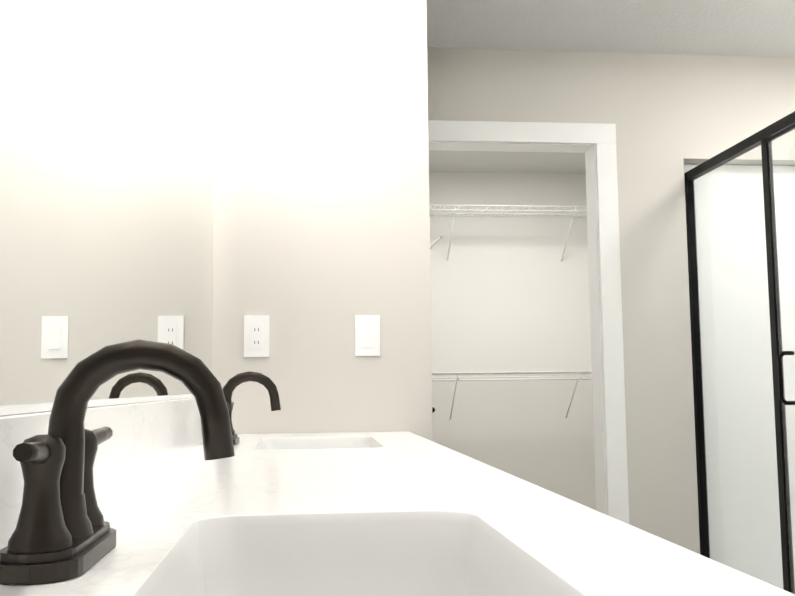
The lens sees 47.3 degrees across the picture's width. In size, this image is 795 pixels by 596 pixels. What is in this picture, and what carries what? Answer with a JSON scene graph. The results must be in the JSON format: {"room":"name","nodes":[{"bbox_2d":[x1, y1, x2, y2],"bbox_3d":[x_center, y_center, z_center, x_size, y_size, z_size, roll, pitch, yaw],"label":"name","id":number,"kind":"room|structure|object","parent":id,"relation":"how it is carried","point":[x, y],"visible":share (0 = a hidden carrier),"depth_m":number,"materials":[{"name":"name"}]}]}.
{"room":"bathroom","nodes":[
{"label":"bathroom","id":0,"kind":"room"},
{"bbox_2d":[0,0,214,415],"bbox_3d":[-0.371,-0.164,0.479,0.132,2.440,4.136,0,-6,-6],"label":"wall","id":1,"kind":"structure","parent":0,"point":[212,2],"depth_m":2.57,"materials":[{"name":"beige paint"}]},
{"bbox_2d":[0,0,214,414],"bbox_3d":[-0.395,-0.368,1.398,0.008,1.051,2.222,0,-6,-6],"label":"mirror","id":2,"kind":"object","parent":1,"relation":"attached to","point":[106,162],"visible":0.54,"depth_m":1.13,"materials":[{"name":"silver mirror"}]},
{"bbox_2d":[212,0,432,440],"bbox_3d":[-0.282,0.043,2.617,0.747,2.440,0.120,0,-6,-6],"label":"wall","id":3,"kind":"structure","parent":0,"point":[321,227],"depth_m":2.59,"materials":[{"name":"beige paint"}]},
{"bbox_2d":[244,315,268,356],"bbox_3d":[-0.393,0.106,2.533,0.070,0.115,0.008,0,-6,-6],"label":"outlet","id":4,"kind":"object","parent":3,"relation":"attached to","point":[256,335],"depth_m":2.53,"materials":[{"name":"white plastic"}]},
{"bbox_2d":[355,315,379,355],"bbox_3d":[-0.084,0.106,2.565,0.070,0.115,0.009,0,-6,-6],"label":"light switch","id":5,"kind":"object","parent":3,"relation":"attached to","point":[367,327],"depth_m":2.56,"materials":[{"name":"white plastic"}]},
{"bbox_2d":[429,172,595,509],"bbox_3d":[0.875,0.370,6.122,2.513,2.440,0.120,0,-6,-6],"label":"wall","id":6,"kind":"structure","parent":0,"point":[510,294],"depth_m":6.07,"materials":[{"name":"paint"}]},
{"bbox_2d":[430,235,442,249],"bbox_3d":[0.175,-0.262,4.854,0.009,0.008,0.870,0,-6,-6],"label":"wire shelf","id":7,"kind":"object","parent":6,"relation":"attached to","point":[441,236],"depth_m":4.49,"materials":[{"name":"white metal"}]},
{"bbox_2d":[426,0,794,173],"bbox_3d":[0.833,-1.259,2.480,3.340,0.100,7.640,0,-6,-6],"label":"ceiling","id":8,"kind":"structure","parent":0,"point":[762,28],"depth_m":3.71,"materials":[{"name":"white paint"}]},
{"bbox_2d":[427,47,794,553],"bbox_3d":[1.163,0.152,3.912,2.393,2.440,0.120,0,-6,-6],"label":"wall","id":9,"kind":"structure","parent":0,"point":[669,115],"depth_m":3.89,"materials":[{"name":"beige paint"}]},
{"bbox_2d":[428,120,628,523],"bbox_3d":[0.489,0.314,3.829,0.906,2.118,0.160,0,-6,-6],"label":"trim","id":10,"kind":"structure","parent":9,"relation":"attached to","point":[595,143],"depth_m":3.84,"materials":[{"name":"white wood"}]},
{"bbox_3d":[1.075,1.160,1.131,3.140,0.100,5.390,0,-6,-6],"label":"floor","id":11,"kind":"structure","parent":0,"visible":0},
{"bbox_2d":[0,397,794,595],"bbox_3d":[-0.110,0.649,1.357,0.562,0.986,2.285,0,-6,-6],"label":"countertop","id":12,"kind":"structure","parent":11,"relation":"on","point":[403,513],"depth_m":0.90,"materials":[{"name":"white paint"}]},
{"bbox_2d":[0,339,234,583],"bbox_3d":[-0.203,0.113,0.688,0.158,0.164,0.242,0,-6,-6],"label":"faucet","id":13,"kind":"object","parent":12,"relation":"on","point":[63,531],"visible":1,"depth_m":0.67,"materials":[{"name":"brown metal"}]},
{"bbox_2d":[223,371,280,444],"bbox_3d":[-0.348,0.251,2.089,0.158,0.164,0.242,0,-6,-6],"label":"faucet","id":14,"kind":"object","parent":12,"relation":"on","point":[232,384],"visible":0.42,"depth_m":2.09,"materials":[{"name":"brown metal"}]},
{"bbox_2d":[684,111,794,593],"bbox_3d":[1.353,0.341,3.236,0.126,1.930,1.390,0,-6,-6],"label":"shower enclosure","id":15,"kind":"object","parent":11,"relation":"on","point":[764,138],"visible":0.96,"depth_m":3.46,"materials":[{"name":"black"}]},
{"bbox_3d":[2.563,-0.106,1.404,0.120,2.440,5.382,0,-6,-6],"label":"wall","id":16,"kind":"structure","parent":0,"visible":0},
{"bbox_2d":[684,164,794,588],"bbox_3d":[1.811,0.281,3.295,0.988,2.050,1.403,0,-6,-6],"label":"wall","id":17,"kind":"structure","parent":16,"relation":"attached to","point":[743,346],"depth_m":3.96,"materials":[{"name":"white"}]}
]}

